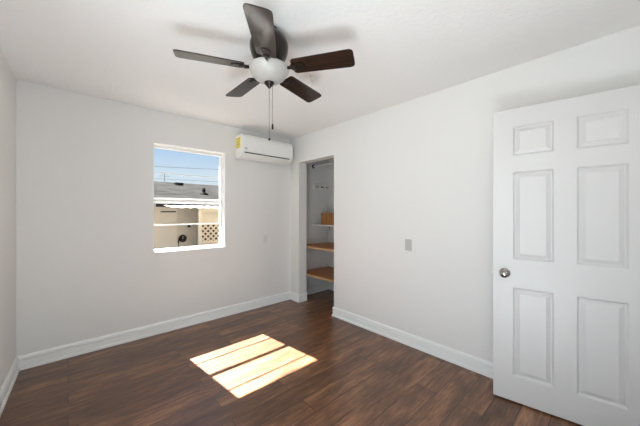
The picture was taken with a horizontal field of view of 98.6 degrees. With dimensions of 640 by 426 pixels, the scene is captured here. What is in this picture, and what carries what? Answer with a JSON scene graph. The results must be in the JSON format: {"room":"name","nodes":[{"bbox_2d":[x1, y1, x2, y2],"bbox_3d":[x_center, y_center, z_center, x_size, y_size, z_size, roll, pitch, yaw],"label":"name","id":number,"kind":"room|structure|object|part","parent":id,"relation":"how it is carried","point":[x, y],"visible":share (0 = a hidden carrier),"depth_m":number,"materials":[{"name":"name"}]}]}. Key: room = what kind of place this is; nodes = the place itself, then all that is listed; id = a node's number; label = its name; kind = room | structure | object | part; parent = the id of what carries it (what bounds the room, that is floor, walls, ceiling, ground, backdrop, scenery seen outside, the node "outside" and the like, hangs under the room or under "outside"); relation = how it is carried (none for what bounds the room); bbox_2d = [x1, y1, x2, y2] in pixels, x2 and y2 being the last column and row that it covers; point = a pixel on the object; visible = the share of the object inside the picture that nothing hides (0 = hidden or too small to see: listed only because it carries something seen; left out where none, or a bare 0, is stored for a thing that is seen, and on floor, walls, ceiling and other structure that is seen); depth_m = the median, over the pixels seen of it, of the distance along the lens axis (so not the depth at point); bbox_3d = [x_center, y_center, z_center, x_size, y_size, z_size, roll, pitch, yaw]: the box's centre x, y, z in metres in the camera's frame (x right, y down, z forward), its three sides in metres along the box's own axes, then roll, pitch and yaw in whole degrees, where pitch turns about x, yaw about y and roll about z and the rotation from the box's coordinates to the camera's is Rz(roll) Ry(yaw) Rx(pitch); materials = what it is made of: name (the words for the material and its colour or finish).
{"room":"empty bedroom","nodes":[
{"label":"empty bedroom","id":0,"kind":"room"},
{"bbox_2d":[0,49,15,389],"bbox_3d":[-1.419,0.106,0.871,0.150,2.440,3.640,0,0,-40],"label":"wall","id":1,"kind":"structure","parent":0,"point":[7,78],"depth_m":2.02,"materials":[{"name":"white paint"}]},
{"bbox_2d":[0,357,19,416],"bbox_3d":[-1.361,1.266,0.934,0.021,0.119,3.619,0,0,-40],"label":"baseboard","id":2,"kind":"structure","parent":1,"relation":"attached to","point":[8,384],"depth_m":2.01,"materials":[{"name":"white wood"}]},
{"bbox_2d":[16,79,328,355],"bbox_3d":[-1.353,0.106,3.514,4.250,2.440,0.184,0,0,-42],"label":"wall","id":3,"kind":"structure","parent":0,"point":[87,267],"depth_m":2.77,"materials":[{"name":"white paint"}]},
{"bbox_2d":[16,291,289,370],"bbox_3d":[-1.491,1.266,3.253,2.832,0.119,0.021,0,0,-42],"label":"baseboard","id":4,"kind":"structure","parent":3,"relation":"attached to","point":[38,358],"depth_m":2.85,"materials":[{"name":"white wood"}]},
{"bbox_2d":[153,142,224,253],"bbox_3d":[-1.558,-0.158,3.305,0.805,1.212,0.154,0,0,-42],"label":"window","id":5,"kind":"structure","parent":3,"relation":"in","point":[221,155],"depth_m":3.41,"materials":[{"name":"white plastic"}]},
{"bbox_3d":[-1.591,-0.137,3.341,0.761,0.030,0.028,0,0,-42],"label":"meeting rail","id":6,"kind":"part","parent":5,"relation":"part of","materials":[{"name":"white plastic"}]},
{"bbox_3d":[-1.537,0.442,3.282,0.805,0.012,0.092,0,0,-42],"label":"sill","id":7,"kind":"part","parent":5,"relation":"part of","materials":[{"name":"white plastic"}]},
{"bbox_2d":[235,134,292,165],"bbox_3d":[-0.754,-0.848,3.801,0.790,0.304,0.208,0,0,-42],"label":"air conditioner","id":8,"kind":"object","parent":3,"relation":"attached to","point":[247,147],"visible":0.99,"depth_m":3.67,"materials":[{"name":"white plastic"}]},
{"bbox_3d":[-0.687,-0.872,3.730,0.780,0.204,0.011,0,0,-42],"label":"panel","id":9,"kind":"part","parent":8,"relation":"part of","materials":[{"name":"white plastic"}]},
{"bbox_2d":[263,235,266,242],"bbox_3d":[-0.778,0.378,3.915,0.070,0.114,0.008,0,0,-42],"label":"wall outlet","id":10,"kind":"object","parent":3,"relation":"attached to","point":[264,236],"visible":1,"depth_m":3.91,"materials":[{"name":"white plastic"}]},
{"bbox_2d":[313,184,327,190],"bbox_3d":[0.026,-0.419,4.607,0.320,0.104,0.065,0,0,-42],"label":"hook rail","id":11,"kind":"object","parent":3,"relation":"attached to","point":[321,187],"visible":1,"depth_m":4.61,"materials":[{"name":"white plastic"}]},
{"bbox_2d":[0,289,582,425],"bbox_3d":[0.422,1.386,1.538,4.500,0.120,5.500,0,0,-42],"label":"floor","id":12,"kind":"structure","parent":0,"point":[288,362],"depth_m":2.11,"materials":[{"name":"brown wood"}]},
{"bbox_2d":[0,0,639,139],"bbox_3d":[0.422,-1.174,1.538,4.500,0.120,5.500,0,0,-42],"label":"ceiling","id":13,"kind":"structure","parent":0,"point":[115,50],"depth_m":1.83,"materials":[{"name":"white paint"}]},
{"bbox_2d":[173,3,354,140],"bbox_3d":[-0.323,-0.772,1.705,1.005,0.684,0.979,0,0,-42],"label":"ceiling fan","id":14,"kind":"object","parent":13,"relation":"hanging from","point":[268,67],"visible":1,"depth_m":1.59,"materials":[{"name":"brown wood"}]},
{"bbox_3d":[-0.624,-0.869,1.565,0.368,0.006,0.130,0,13,-20],"label":"blade","id":15,"kind":"part","parent":14,"relation":"part of","materials":[{"name":"brown wood"}]},
{"bbox_3d":[-0.532,-0.869,1.928,0.130,0.006,0.368,-16,11,-40],"label":"blade","id":16,"kind":"part","parent":14,"relation":"part of","materials":[{"name":"wood"}]},
{"bbox_3d":[-0.281,-0.869,1.346,0.130,0.006,0.368,13,-1,-5],"label":"blade","id":17,"kind":"part","parent":14,"relation":"part of","materials":[{"name":"brown wood"}]},
{"bbox_3d":[-0.310,-0.836,1.678,0.245,0.092,0.245,0,0,-42],"label":"lamp shade","id":18,"kind":"part","parent":14,"relation":"part of","materials":[{"name":"white glass"}]},
{"bbox_3d":[-0.293,-0.670,1.698,0.004,0.248,0.004,0,0,-42],"label":"pull chain","id":19,"kind":"part","parent":14,"relation":"part of","materials":[{"name":"brown"}]},
{"bbox_3d":[-0.132,-0.869,1.961,0.130,0.006,0.368,-15,-8,31],"label":"blade","id":20,"kind":"part","parent":14,"relation":"part of","materials":[{"name":"brown wood"}]},
{"bbox_3d":[0.014,-0.869,1.594,0.368,0.006,0.130,0,-12,15],"label":"blade","id":21,"kind":"part","parent":14,"relation":"part of","materials":[{"name":"brown wood"}]},
{"bbox_2d":[329,158,333,282],"bbox_3d":[0.550,0.106,3.904,0.766,2.440,1.817,0,0,-42],"label":"wall","id":22,"kind":"structure","parent":0,"point":[331,166],"depth_m":4.71,"materials":[{"name":"white paint"}]},
{"bbox_2d":[307,266,333,282],"bbox_3d":[0.482,0.961,3.913,0.652,0.056,1.701,0,0,-42],"label":"closet shelf","id":23,"kind":"object","parent":22,"relation":"attached to","point":[324,273],"visible":0.29,"depth_m":4.20,"materials":[{"name":"brown wood"}]},
{"bbox_2d":[307,242,333,251],"bbox_3d":[0.482,0.541,3.913,0.652,0.056,1.701,0,0,-42],"label":"closet shelf","id":24,"kind":"object","parent":22,"relation":"attached to","point":[326,246],"visible":0.29,"depth_m":4.14,"materials":[{"name":"brown wood"}]},
{"bbox_2d":[312,162,333,168],"bbox_3d":[0.472,-0.754,3.898,0.068,0.068,1.713,0,0,-42],"label":"hanging rod","id":25,"kind":"object","parent":22,"relation":"attached to","point":[329,163],"visible":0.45,"depth_m":4.36,"materials":[{"name":"white paint"}]},
{"bbox_3d":[0.472,-0.754,3.898,0.032,0.032,1.705,0,0,-42],"label":"rod","id":26,"kind":"part","parent":25,"relation":"part of","materials":[{"name":"white paint"}]},
{"bbox_2d":[312,224,333,229],"bbox_3d":[0.583,0.248,4.005,0.379,0.100,1.701,0,0,-42],"label":"closet shelf","id":27,"kind":"object","parent":22,"relation":"attached to","point":[312,224],"visible":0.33,"depth_m":4.41,"materials":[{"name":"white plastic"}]},
{"bbox_2d":[321,213,333,224],"bbox_3d":[0.297,0.103,4.319,0.308,0.188,0.508,0,0,-42],"label":"storage box","id":28,"kind":"object","parent":27,"relation":"on","point":[326,218],"visible":0.29,"depth_m":4.29,"materials":[{"name":"brown wood"}]},
{"bbox_2d":[290,25,639,362],"bbox_3d":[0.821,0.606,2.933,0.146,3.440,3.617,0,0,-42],"label":"wall","id":29,"kind":"structure","parent":0,"point":[420,170],"depth_m":2.59,"materials":[{"name":"white paint"}]},
{"bbox_2d":[290,282,492,378],"bbox_3d":[1.059,1.266,3.150,0.833,0.119,3.617,0,0,-42],"label":"baseboard","id":30,"kind":"structure","parent":29,"relation":"attached to","point":[478,365],"depth_m":2.74,"materials":[{"name":"white wood"}]},
{"bbox_2d":[405,239,411,250],"bbox_3d":[0.881,0.326,2.751,0.010,0.116,0.072,0,0,-42],"label":"light switch","id":31,"kind":"object","parent":29,"relation":"attached to","point":[408,242],"visible":1,"depth_m":2.75,"materials":[{"name":"grey plastic"}]},
{"bbox_3d":[0.880,0.606,0.453,3.409,3.440,0.120,0,0,-42],"label":"wall","id":32,"kind":"structure","parent":0,"visible":0},
{"bbox_2d":[492,85,639,425],"bbox_3d":[1.569,0.297,1.760,0.798,2.033,0.167,0,0,39],"label":"door","id":33,"kind":"structure","parent":32,"relation":"in","point":[566,270],"depth_m":1.74,"materials":[{"name":"white wood"}]},
{"bbox_3d":[1.279,0.428,1.912,0.053,0.053,0.042,0,0,39],"label":"knob","id":34,"kind":"part","parent":33,"relation":"part of","materials":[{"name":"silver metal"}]},
{"label":"outside","id":35,"kind":"structure","parent":0,"visible":0},
{"bbox_3d":[-7.854,1.551,14.502,36.000,0.150,48.000,0,0,-42],"label":"ground","id":36,"kind":"structure","parent":35,"visible":0},
{"bbox_2d":[154,181,218,248],"bbox_3d":[-5.305,0.216,9.497,19.000,2.520,7.225,0,0,-42],"label":"neighbor house","id":37,"kind":"structure","parent":36,"relation":"on","point":[167,236],"depth_m":7.02,"materials":[{"name":"beige paint"}]},
{"bbox_3d":[-3.954,0.601,6.644,0.100,1.750,0.060,0,0,-42],"label":"door frame","id":38,"kind":"part","parent":37,"relation":"part of","materials":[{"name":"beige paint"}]},
{"bbox_3d":[-3.771,0.651,6.821,0.410,1.650,0.045,0,0,-42],"label":"store door","id":39,"kind":"part","parent":37,"relation":"part of","materials":[{"name":"beige"}]},
{"bbox_2d":[178,235,186,246],"bbox_3d":[-3.523,0.768,7.048,0.211,0.397,0.046,0,0,-42],"label":"hose reel","id":40,"kind":"object","parent":37,"relation":"attached to","point":[184,237],"visible":0.98,"depth_m":7.03,"materials":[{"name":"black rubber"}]},
{"bbox_2d":[163,204,218,245],"bbox_3d":[-1.387,0.629,8.017,5.620,1.693,1.500,0,0,-42],"label":"patio cover","id":41,"kind":"object","parent":36,"relation":"on","point":[201,208],"visible":0.14,"depth_m":6.76,"materials":[{"name":"beige wood"}]},
{"bbox_3d":[-2.970,0.681,6.798,0.080,1.590,0.080,0,0,-42],"label":"post","id":42,"kind":"part","parent":41,"relation":"part of","materials":[{"name":"beige wood"}]},
{"bbox_2d":[197,212,218,245],"bbox_3d":[-2.492,0.701,7.490,1.587,1.550,0.225,0,0,-42],"label":"lattice screen","id":43,"kind":"object","parent":36,"relation":"on","point":[210,232],"visible":0.2,"depth_m":7.08,"materials":[{"name":"beige wood"}]},
{"bbox_3d":[-2.433,0.116,7.426,1.560,0.380,0.040,0,0,-42],"label":"panel","id":44,"kind":"part","parent":43,"relation":"part of","materials":[{"name":"beige wood"}]},
{"bbox_3d":[-2.433,1.111,7.426,1.560,0.730,0.040,0,0,-42],"label":"panel","id":45,"kind":"part","parent":43,"relation":"part of","materials":[{"name":"beige paint"}]}
]}

